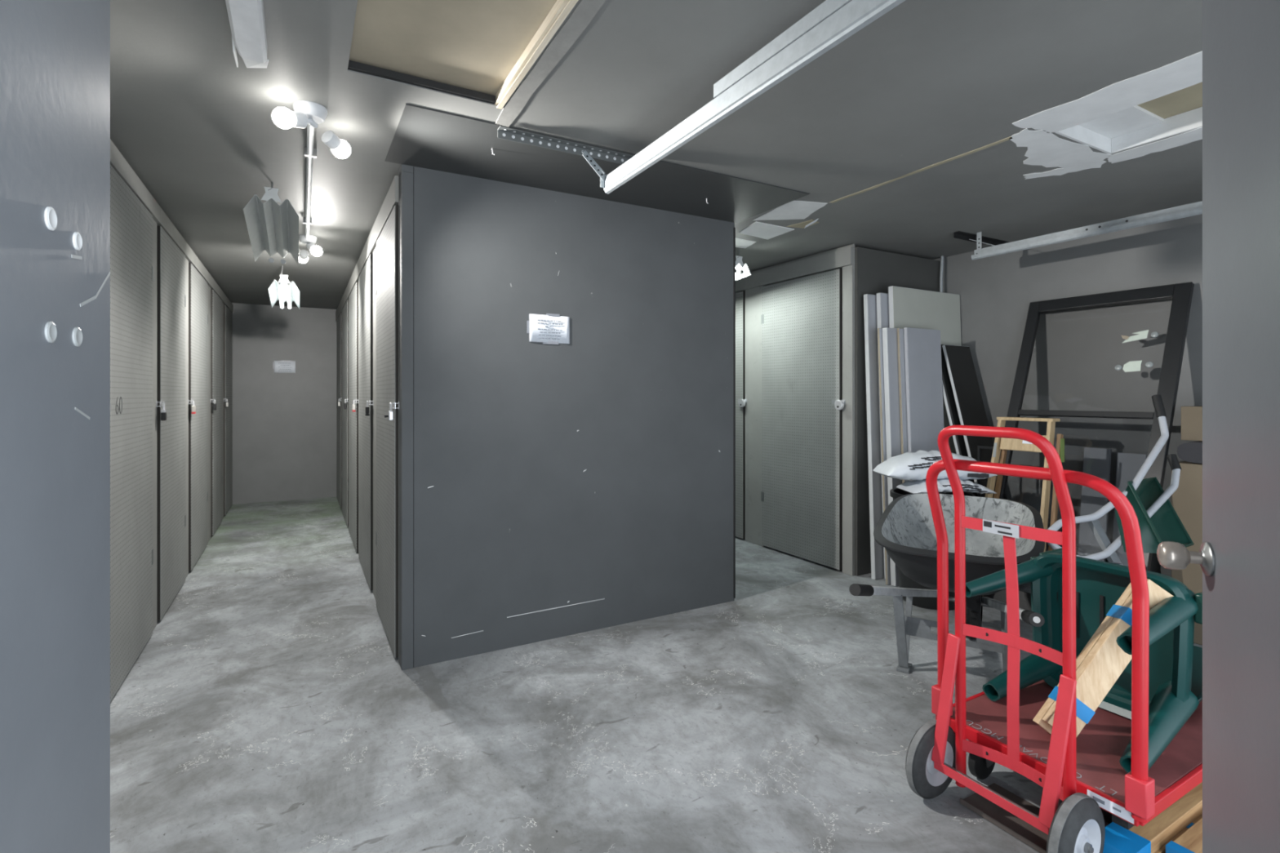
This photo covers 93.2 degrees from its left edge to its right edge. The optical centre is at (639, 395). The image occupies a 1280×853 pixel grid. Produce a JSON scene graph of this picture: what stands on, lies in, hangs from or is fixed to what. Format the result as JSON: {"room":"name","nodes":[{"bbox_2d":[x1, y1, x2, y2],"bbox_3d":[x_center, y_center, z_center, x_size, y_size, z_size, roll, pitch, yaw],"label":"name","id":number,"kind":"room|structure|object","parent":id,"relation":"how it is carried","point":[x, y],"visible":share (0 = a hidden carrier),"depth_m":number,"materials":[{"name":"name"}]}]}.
{"room":"storage room","nodes":[
{"label":"storage room","id":0,"kind":"room"},
{"bbox_2d":[231,302,336,504],"bbox_3d":[-3.067,0.110,9.025,6.400,2.580,0.120,0,0,-29],"label":"wall","id":1,"kind":"structure","parent":0,"point":[284,424],"depth_m":8.03,"materials":[{"name":"grey paint"}]},
{"bbox_2d":[272,360,295,373],"bbox_3d":[-4.714,-0.380,8.025,0.258,0.165,0.007,0,0,-29],"label":"paper notice","id":2,"kind":"object","parent":1,"relation":"attached to","point":[282,366],"visible":1,"depth_m":8.03,"materials":[{"name":"grey paper"}]},
{"bbox_2d":[413,166,734,667],"bbox_3d":[-1.737,0.110,6.245,2.069,2.580,6.031,0,0,-29],"label":"wall","id":3,"kind":"structure","parent":0,"point":[586,483],"depth_m":3.51,"materials":[{"name":"paint"}]},
{"bbox_2d":[398,171,413,670],"bbox_3d":[-1.213,0.130,3.140,0.057,2.540,0.107,0,0,-29],"label":"door frame","id":4,"kind":"structure","parent":3,"relation":"attached to","point":[406,179],"depth_m":3.10,"materials":[{"name":"paint"}]},
{"bbox_2d":[398,164,413,177],"bbox_3d":[-1.213,-1.161,3.140,0.057,0.039,0.106,0,0,-29],"label":"trim","id":5,"kind":"structure","parent":3,"relation":"attached to","point":[406,168],"depth_m":3.10,"materials":[{"name":"paint"}]},
{"bbox_2d":[526,313,569,344],"bbox_3d":[-0.522,-0.380,3.465,0.256,0.175,0.007,0,0,-29],"label":"paper notice","id":6,"kind":"object","parent":3,"relation":"attached to","point":[549,328],"visible":1,"depth_m":3.47,"materials":[{"name":"grey paper"}]},
{"bbox_2d":[733,227,735,598],"bbox_3d":[0.642,0.120,4.119,0.010,2.520,0.008,0,0,-29],"label":"trim","id":7,"kind":"structure","parent":3,"relation":"attached to","point":[734,228],"depth_m":4.12,"materials":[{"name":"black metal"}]},
{"bbox_2d":[110,0,1202,309],"bbox_3d":[-0.776,-1.223,4.950,6.400,0.154,9.510,0,0,-29],"label":"ceiling","id":8,"kind":"structure","parent":0,"point":[1010,121],"depth_m":2.55,"materials":[{"name":"paint"}]},
{"bbox_2d":[225,0,268,68],"bbox_3d":[-0.766,-1.147,1.078,0.098,0.063,2.390,0,0,-29],"label":"channel","id":9,"kind":"object","parent":8,"relation":"attached to","point":[246,17],"visible":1,"depth_m":1.86,"materials":[{"name":"white paint"}]},
{"bbox_2d":[243,182,298,265],"bbox_3d":[-2.292,-1.050,3.802,0.264,0.260,1.025,0,0,-29],"label":"light","id":10,"kind":"object","parent":8,"relation":"hanging from","point":[273,228],"visible":1,"depth_m":3.69,"materials":[{"name":"metal"}]},
{"bbox_2d":[268,257,274,263],"bbox_3d":[-2.569,-0.937,4.222,0.033,0.034,0.018,0,0,-29],"label":"socket","id":11,"kind":"object","parent":10,"relation":"attached to","point":[271,260],"depth_m":4.21,"materials":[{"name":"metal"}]},
{"bbox_2d":[280,259,285,264],"bbox_3d":[-2.507,-0.937,4.256,0.033,0.034,0.018,0,0,-29],"label":"socket","id":12,"kind":"object","parent":10,"relation":"attached to","point":[282,261],"depth_m":4.25,"materials":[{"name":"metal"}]},
{"bbox_2d":[267,265,299,309],"bbox_3d":[-3.450,-1.035,5.887,0.248,0.290,0.855,0,0,-29],"label":"light","id":13,"kind":"object","parent":8,"relation":"hanging from","point":[283,292],"visible":1,"depth_m":5.77,"materials":[{"name":"metal"}]},
{"bbox_2d":[302,123,316,240],"bbox_3d":[-1.912,-1.156,3.496,0.050,0.048,2.182,0,0,-29],"label":"conduit","id":14,"kind":"object","parent":8,"relation":"attached to","point":[310,153],"visible":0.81,"depth_m":3.11,"materials":[{"name":"metal"}]},
{"bbox_2d":[298,234,322,263],"bbox_3d":[-2.511,-1.101,4.552,0.403,0.158,0.130,0,0,45],"label":"light","id":15,"kind":"object","parent":8,"relation":"attached to","point":[316,251],"visible":0.94,"depth_m":4.47,"materials":[{"name":"white paint"}]},
{"bbox_2d":[271,100,351,159],"bbox_3d":[-1.343,-1.108,2.514,0.124,0.142,0.352,0,0,19],"label":"light","id":16,"kind":"object","parent":8,"relation":"attached to","point":[305,112],"visible":1,"depth_m":2.44,"materials":[{"name":"white paint"}]},
{"bbox_2d":[497,0,905,194],"bbox_3d":[0.267,-1.074,1.747,0.663,0.184,2.544,0,0,-29],"label":"door track","id":17,"kind":"object","parent":8,"relation":"hanging from","point":[855,15],"visible":1,"depth_m":1.99,"materials":[{"name":"metal"}]},
{"bbox_2d":[735,248,751,280],"bbox_3d":[0.564,-1.052,5.322,0.250,0.255,0.975,0,0,-29],"label":"light","id":18,"kind":"object","parent":8,"relation":"hanging from","point":[742,270],"visible":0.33,"depth_m":4.95,"materials":[{"name":"metal"}]},
{"bbox_2d":[953,200,1202,260],"bbox_3d":[3.199,-1.081,3.422,0.670,0.198,2.590,0,0,-29],"label":"door track","id":19,"kind":"object","parent":8,"relation":"attached to","point":[999,246],"visible":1,"depth_m":3.81,"materials":[{"name":"metal"}]},
{"bbox_2d":[110,497,1202,852],"bbox_3d":[-0.202,1.425,3.930,6.400,0.050,11.850,0,0,-29],"label":"floor","id":20,"kind":"structure","parent":0,"point":[270,708],"depth_m":2.56,"materials":[{"name":"concrete"}]},
{"bbox_2d":[0,0,110,852],"bbox_3d":[-0.559,0.235,0.413,0.043,2.310,0.948,0,0,-25],"label":"door","id":21,"kind":"structure","parent":20,"relation":"on","point":[55,55],"depth_m":0.69,"materials":[{"name":"paint"}]},
{"bbox_2d":[110,139,159,702],"bbox_3d":[-2.884,0.113,3.006,0.634,2.575,1.226,0,0,-29],"label":"locker","id":22,"kind":"object","parent":20,"relation":"on","point":[135,213],"visible":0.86,"depth_m":3.04,"materials":[{"name":"metal"}]},
{"bbox_2d":[155,206,191,621],"bbox_3d":[-3.475,0.113,4.058,0.634,2.575,1.218,0,0,-29],"label":"locker","id":23,"kind":"object","parent":20,"relation":"on","point":[173,251],"visible":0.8,"depth_m":4.01,"materials":[{"name":"metal"}]},
{"bbox_2d":[160,401,166,420],"bbox_3d":[-2.912,0.097,3.703,0.024,0.116,0.048,0,0,-29],"label":"padlock","id":24,"kind":"object","parent":23,"relation":"attached to","point":[163,415],"visible":1,"depth_m":3.69,"materials":[{"name":"metal"}]},
{"bbox_2d":[187,248,213,574],"bbox_3d":[-4.104,0.113,5.177,0.634,2.575,1.383,0,0,-29],"label":"locker","id":25,"kind":"object","parent":20,"relation":"on","point":[200,282],"visible":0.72,"depth_m":5.08,"materials":[{"name":"metal"}]},
{"bbox_2d":[191,400,195,413],"bbox_3d":[-3.501,0.092,4.751,0.024,0.107,0.048,0,0,-29],"label":"padlock","id":26,"kind":"object","parent":25,"relation":"attached to","point":[193,407],"visible":1,"depth_m":4.74,"materials":[{"name":"metal"}]},
{"bbox_2d":[210,278,225,536],"bbox_3d":[-4.724,0.113,6.280,0.634,2.575,1.180,0,0,-29],"label":"locker","id":27,"kind":"object","parent":20,"relation":"on","point":[217,295],"visible":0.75,"depth_m":6.17,"materials":[{"name":"metal"}]},
{"bbox_2d":[213,399,216,409],"bbox_3d":[-4.171,0.092,5.942,0.024,0.107,0.048,0,0,-29],"label":"padlock","id":28,"kind":"object","parent":27,"relation":"attached to","point":[215,403],"visible":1,"depth_m":5.92,"materials":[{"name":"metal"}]},
{"bbox_2d":[223,295,233,515],"bbox_3d":[-5.236,0.113,7.191,0.634,2.575,0.941,0,0,-29],"label":"locker","id":29,"kind":"object","parent":20,"relation":"on","point":[228,306],"visible":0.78,"depth_m":7.23,"materials":[{"name":"metal"}]},
{"bbox_2d":[335,302,342,509],"bbox_3d":[-3.634,0.113,7.965,0.634,2.575,1.162,0,0,-29],"label":"locker","id":30,"kind":"object","parent":20,"relation":"on","point":[338,313],"visible":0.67,"depth_m":7.65,"materials":[{"name":"metal"}]},
{"bbox_2d":[340,286,348,527],"bbox_3d":[-3.073,0.113,6.967,0.634,2.575,1.185,0,0,-29],"label":"locker","id":31,"kind":"object","parent":20,"relation":"on","point":[344,300],"visible":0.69,"depth_m":6.63,"materials":[{"name":"metal"}]},
{"bbox_2d":[343,399,346,408],"bbox_3d":[-3.091,0.092,6.352,0.024,0.107,0.048,0,0,-29],"label":"padlock","id":32,"kind":"object","parent":31,"relation":"attached to","point":[344,403],"visible":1,"depth_m":6.34,"materials":[{"name":"metal"}]},
{"bbox_2d":[346,266,358,551],"bbox_3d":[-2.506,0.113,5.958,0.634,2.575,1.185,0,0,-29],"label":"locker","id":33,"kind":"object","parent":20,"relation":"on","point":[353,285],"visible":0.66,"depth_m":5.59,"materials":[{"name":"metal"}]},
{"bbox_2d":[352,400,355,412],"bbox_3d":[-2.524,0.092,5.344,0.024,0.107,0.048,0,0,-29],"label":"padlock","id":34,"kind":"object","parent":33,"relation":"attached to","point":[353,405],"visible":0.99,"depth_m":5.33,"materials":[{"name":"metal"}]},
{"bbox_2d":[355,232,373,590],"bbox_3d":[-1.927,0.113,4.929,0.634,2.575,1.232,0,0,-29],"label":"locker","id":35,"kind":"object","parent":20,"relation":"on","point":[364,266],"visible":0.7,"depth_m":4.56,"materials":[{"name":"metal"}]},
{"bbox_2d":[364,400,368,416],"bbox_3d":[-1.934,0.092,4.294,0.024,0.107,0.048,0,0,-29],"label":"padlock","id":36,"kind":"object","parent":35,"relation":"attached to","point":[366,408],"visible":1,"depth_m":4.28,"materials":[{"name":"metal"}]},
{"bbox_2d":[370,175,399,657],"bbox_3d":[-1.322,0.113,3.853,0.634,2.575,1.293,0,0,-29],"label":"locker","id":37,"kind":"object","parent":20,"relation":"on","point":[384,230],"visible":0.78,"depth_m":3.52,"materials":[{"name":"metal"}]},
{"bbox_2d":[384,402,393,420],"bbox_3d":[-1.323,0.085,3.187,0.042,0.093,0.046,0,0,-29],"label":"padlock","id":38,"kind":"object","parent":37,"relation":"attached to","point":[390,413],"visible":1,"depth_m":3.18,"materials":[{"name":"metal"}]},
{"bbox_2d":[735,277,746,541],"bbox_3d":[1.177,0.113,6.585,1.104,2.575,1.234,0,0,-29],"label":"locker","id":39,"kind":"object","parent":20,"relation":"on","point":[740,291],"visible":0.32,"depth_m":5.86,"materials":[{"name":"metal"}]},
{"bbox_2d":[738,399,745,407],"bbox_3d":[0.977,0.076,5.809,0.028,0.082,0.080,0,0,-29],"label":"padlock","id":40,"kind":"object","parent":39,"relation":"attached to","point":[741,402],"visible":1,"depth_m":5.79,"materials":[{"name":"metal"}]},
{"bbox_2d":[745,244,940,575],"bbox_3d":[1.791,0.113,5.496,1.108,2.575,1.295,0,0,-29],"label":"locker","id":41,"kind":"object","parent":20,"relation":"on","point":[808,492],"visible":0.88,"depth_m":5.05,"materials":[{"name":"metal"}]},
{"bbox_2d":[834,400,844,409],"bbox_3d":[1.565,0.076,4.763,0.028,0.082,0.080,0,0,-29],"label":"padlock","id":42,"kind":"object","parent":41,"relation":"attached to","point":[839,405],"visible":1,"depth_m":4.75,"materials":[{"name":"metal"}]},
{"bbox_2d":[863,293,884,579],"bbox_3d":[2.111,0.311,4.835,0.820,2.176,0.111,0,0,-29],"label":"panel","id":43,"kind":"structure","parent":20,"relation":"on","point":[869,300],"depth_m":4.64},
{"bbox_2d":[876,293,889,578],"bbox_3d":[2.208,0.306,4.831,0.815,2.186,0.113,0,0,-29],"label":"door slab","id":44,"kind":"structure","parent":20,"relation":"on","point":[882,299],"depth_m":4.66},
{"bbox_2d":[877,328,890,585],"bbox_3d":[1.995,0.449,4.608,0.445,1.900,0.093,0,0,-29],"label":"wall panel","id":45,"kind":"object","parent":20,"relation":"on","point":[885,491],"visible":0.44,"depth_m":4.51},
{"bbox_2d":[882,327,902,586],"bbox_3d":[2.059,0.448,4.602,0.500,1.902,0.119,0,0,-29],"label":"wall panel","id":46,"kind":"object","parent":20,"relation":"on","point":[892,416],"visible":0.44,"depth_m":4.50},
{"bbox_2d":[897,328,909,483],"bbox_3d":[2.140,0.449,4.606,0.435,1.901,0.097,0,0,-29],"label":"wall panel","id":47,"kind":"object","parent":20,"relation":"on","point":[900,337],"visible":0.19,"depth_m":4.52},
{"bbox_2d":[903,327,943,480],"bbox_3d":[2.178,0.446,4.595,0.400,1.906,0.104,0,0,-29],"label":"wall panel","id":48,"kind":"object","parent":20,"relation":"on","point":[922,347],"visible":0.44,"depth_m":4.59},
{"bbox_2d":[888,285,961,453],"bbox_3d":[2.310,0.280,4.829,0.840,2.237,0.115,0,0,-29],"label":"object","id":49,"kind":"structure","parent":20,"relation":"on","point":[911,308],"depth_m":4.85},
{"bbox_2d":[889,488,975,610],"bbox_3d":[1.985,1.032,4.122,0.524,0.735,0.524,0,0,-29],"label":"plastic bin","id":50,"kind":"object","parent":20,"relation":"on","point":[926,602],"visible":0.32,"depth_m":4.01,"materials":[{"name":"black plastic"}]},
{"bbox_2d":[896,478,997,493],"bbox_3d":[2.038,0.598,4.044,0.540,0.092,0.348,0,0,0],"label":"bag","id":51,"kind":"object","parent":50,"relation":"on","point":[913,486],"visible":0.67,"depth_m":3.91,"materials":[{"name":"white plastic"}]},
{"bbox_2d":[872,450,997,479],"bbox_3d":[1.998,0.476,4.126,0.722,0.194,0.348,0,0,0],"label":"bag","id":52,"kind":"object","parent":51,"relation":"on","point":[907,465],"visible":0.73,"depth_m":3.99,"materials":[{"name":"white plastic"}]},
{"bbox_2d":[848,493,1044,673],"bbox_3d":[1.603,0.995,3.075,0.754,0.810,1.482,0,0,32],"label":"wheelbarrow","id":53,"kind":"object","parent":20,"relation":"on","point":[906,530],"visible":0.64,"depth_m":3.15,"materials":[{"name":"grey metal"}]},
{"bbox_2d":[873,493,1044,595],"bbox_3d":[1.668,0.770,3.178,0.754,0.359,0.974,0,0,32],"label":"tub","id":54,"kind":"object","parent":53,"relation":"in","point":[906,530],"depth_m":3.35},
{"bbox_2d":[941,344,977,496],"bbox_3d":[2.535,0.496,4.653,0.260,1.805,0.472,0,0,-29],"label":"sheet","id":55,"kind":"object","parent":20,"relation":"on","point":[948,393],"visible":0.14,"depth_m":4.69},
{"bbox_2d":[942,344,1007,499],"bbox_3d":[2.639,0.501,4.652,0.320,1.795,0.472,0,0,-29],"label":"framed panel","id":56,"kind":"object","parent":20,"relation":"on","point":[959,362],"visible":0.47,"depth_m":4.74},
{"bbox_2d":[977,445,993,497],"bbox_3d":[2.507,0.884,4.381,0.015,1.029,0.126,0,0,-29],"label":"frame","id":57,"kind":"object","parent":20,"relation":"on","point":[979,447],"visible":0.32,"depth_m":4.42,"materials":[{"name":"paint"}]},
{"bbox_2d":[905,425,1105,852],"bbox_3d":[1.185,0.749,1.945,0.368,1.304,0.520,0,0,-29],"label":"hand truck","id":58,"kind":"object","parent":20,"relation":"on","point":[936,755],"visible":1,"depth_m":1.93,"materials":[{"name":"red metal"}]},
{"bbox_2d":[983,520,1012,535],"bbox_3d":[1.156,0.429,1.959,0.001,0.030,0.091,0,0,-29],"label":"print","id":59,"kind":"object","parent":58,"relation":"attached to","point":[991,526],"depth_m":1.96},
{"bbox_2d":[985,417,1064,551],"bbox_3d":[2.474,0.777,3.966,0.353,1.254,0.473,0,0,-29],"label":"stepladder","id":60,"kind":"object","parent":20,"relation":"on","point":[1004,444],"visible":0.38,"depth_m":3.94,"materials":[{"name":"brown wood"}]},
{"bbox_2d":[1000,435,1046,452],"bbox_3d":[2.541,0.315,4.016,0.038,0.110,0.290,0,0,-29],"label":"shelf","id":61,"kind":"object","parent":60,"relation":"attached to","point":[1013,444],"depth_m":4.04,"materials":[{"name":"brown wood"}]},
{"bbox_2d":[925,458,1202,829],"bbox_3d":[1.697,0.809,2.204,1.240,1.180,0.651,0,0,-29],"label":"truck","id":62,"kind":"object","parent":20,"relation":"on","point":[1135,797],"visible":0.69,"depth_m":1.92,"materials":[{"name":"red metal"}]},
{"bbox_2d":[931,684,952,715],"bbox_3d":[1.102,1.115,2.210,0.052,0.099,0.052,0,0,-29],"label":"socket","id":63,"kind":"object","parent":62,"relation":"attached to","point":[935,689],"depth_m":2.21,"materials":[{"name":"red metal"}]},
{"bbox_2d":[1032,582,1132,734],"bbox_3d":[1.582,0.917,2.094,0.458,0.527,0.070,0,0,-7],"label":"board","id":64,"kind":"object","parent":62,"relation":"on","point":[1038,717],"visible":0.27,"depth_m":2.10,"materials":[{"name":"beige wood"}]},
{"bbox_2d":[965,547,1202,773],"bbox_3d":[1.821,0.895,2.346,1.086,0.536,0.649,0,0,-29],"label":"plastic chair","id":65,"kind":"object","parent":62,"relation":"on","point":[1175,664],"visible":0.62,"depth_m":2.26,"materials":[{"name":"green plastic"}]},
{"bbox_2d":[1093,795,1120,812],"bbox_3d":[1.349,1.183,1.751,0.001,0.010,0.070,0,0,-29],"label":"print","id":66,"kind":"object","parent":62,"relation":"attached to","point":[1108,804],"depth_m":1.75,"materials":[{"name":"grey"}]},
{"bbox_2d":[1042,578,1173,737],"bbox_3d":[1.589,0.893,2.055,0.458,0.527,0.070,0,0,-7],"label":"board","id":67,"kind":"object","parent":62,"relation":"on","point":[1106,661],"visible":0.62,"depth_m":2.04,"materials":[{"name":"beige wood"}]},
{"bbox_2d":[1124,771,1155,820],"bbox_3d":[1.395,1.115,1.690,0.052,0.099,0.052,0,0,-29],"label":"socket","id":68,"kind":"object","parent":62,"relation":"attached to","point":[1140,789],"depth_m":1.67,"materials":[{"name":"red metal"}]},
{"bbox_2d":[982,281,1194,610],"bbox_3d":[2.834,0.355,3.938,0.771,2.096,0.943,0,0,-29],"label":"frame","id":69,"kind":"object","parent":20,"relation":"on","point":[1181,294],"visible":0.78,"depth_m":3.85,"materials":[{"name":"black paint"}]},
{"bbox_2d":[1078,447,1111,561],"bbox_3d":[3.057,0.880,4.085,0.134,1.040,0.155,0,0,-29],"label":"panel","id":70,"kind":"object","parent":20,"relation":"on","point":[1096,461],"visible":0.5,"depth_m":4.10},
{"bbox_2d":[1047,394,1194,564],"bbox_3d":[2.497,0.699,3.053,1.006,1.406,0.366,0,0,-29],"label":"chair","id":71,"kind":"object","parent":20,"relation":"on","point":[1158,521],"visible":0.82,"depth_m":3.11,"materials":[{"name":"metal"}]},
{"bbox_2d":[1115,476,1194,553],"bbox_3d":[2.630,0.605,3.074,0.598,0.319,0.271,0,0,-29],"label":"tray","id":72,"kind":"object","parent":71,"relation":"on","point":[1158,521],"depth_m":3.11,"materials":[{"name":"green plastic"}]},
{"bbox_2d":[1112,453,1146,566],"bbox_3d":[3.153,0.890,3.915,0.134,1.020,0.155,0,0,-29],"label":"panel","id":73,"kind":"object","parent":20,"relation":"on","point":[1128,465],"visible":0.36,"depth_m":3.95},
{"bbox_2d":[1155,814,1202,852],"bbox_3d":[1.828,1.369,1.998,1.055,0.059,0.096,0,0,-29],"label":"board","id":74,"kind":"object","parent":20,"relation":"on","point":[1162,850],"visible":0.02,"depth_m":1.85,"materials":[{"name":"brown wood"}]},
{"bbox_2d":[1102,782,1202,852],"bbox_3d":[1.798,1.316,1.987,1.017,0.046,0.094,0,0,-29],"label":"board","id":75,"kind":"object","parent":74,"relation":"on","point":[1149,837],"visible":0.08,"depth_m":1.81,"materials":[{"name":"brown wood"}]},
{"bbox_2d":[1171,461,1202,644],"bbox_3d":[3.392,0.894,3.341,0.392,1.010,0.600,0,0,-29],"label":"cardboard box","id":76,"kind":"object","parent":20,"relation":"on","point":[1187,500],"visible":0.14,"depth_m":3.43,"materials":[{"name":"brown cardboard"}]},
{"bbox_2d":[1177,440,1202,463],"bbox_3d":[3.381,0.325,3.352,0.340,0.124,0.550,0,0,-29],"label":"sack","id":77,"kind":"object","parent":76,"relation":"on","point":[1192,451],"visible":0.22,"depth_m":3.44,"materials":[{"name":"grey"}]},
{"bbox_2d":[1181,405,1202,440],"bbox_3d":[3.415,0.163,3.372,0.322,0.196,0.530,0,0,-29],"label":"cardboard box","id":78,"kind":"object","parent":77,"relation":"on","point":[1191,416],"visible":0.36,"depth_m":3.48,"materials":[{"name":"beige cardboard"}]},
{"bbox_3d":[1.932,1.376,1.930,0.940,0.046,0.094,0,0,-29],"label":"board","id":79,"kind":"object","parent":20,"relation":"on","visible":0},
{"bbox_2d":[1165,817,1202,852],"bbox_3d":[1.945,1.331,1.946,0.902,0.042,0.089,0,0,-29],"label":"board","id":80,"kind":"object","parent":79,"relation":"on","point":[1191,841],"visible":0.31,"depth_m":1.78,"materials":[{"name":"brown wood"}]},
{"bbox_2d":[933,213,1202,577],"bbox_3d":[1.946,0.110,6.475,0.120,2.580,9.240,0,0,-29],"label":"wall","id":81,"kind":"structure","parent":0,"point":[1076,354],"depth_m":4.26,"materials":[{"name":"grey paint"}]},
{"bbox_2d":[939,256,944,292],"bbox_3d":[2.562,-0.390,5.140,0.041,1.580,0.026,0,0,-29],"label":"pipe","id":82,"kind":"object","parent":81,"relation":"attached to","point":[941,272],"visible":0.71,"depth_m":5.13,"materials":[{"name":"metal"}]},
{"bbox_3d":[1.514,0.110,0.857,6.380,2.580,0.130,0,0,-29],"label":"wall","id":83,"kind":"structure","parent":0,"visible":0},
{"bbox_2d":[1156,0,1279,852],"bbox_3d":[0.906,0.235,0.832,0.120,2.310,0.900,0,0,28],"label":"door","id":84,"kind":"structure","parent":83,"relation":"in","point":[1238,555],"depth_m":1.05,"materials":[{"name":"paint"}]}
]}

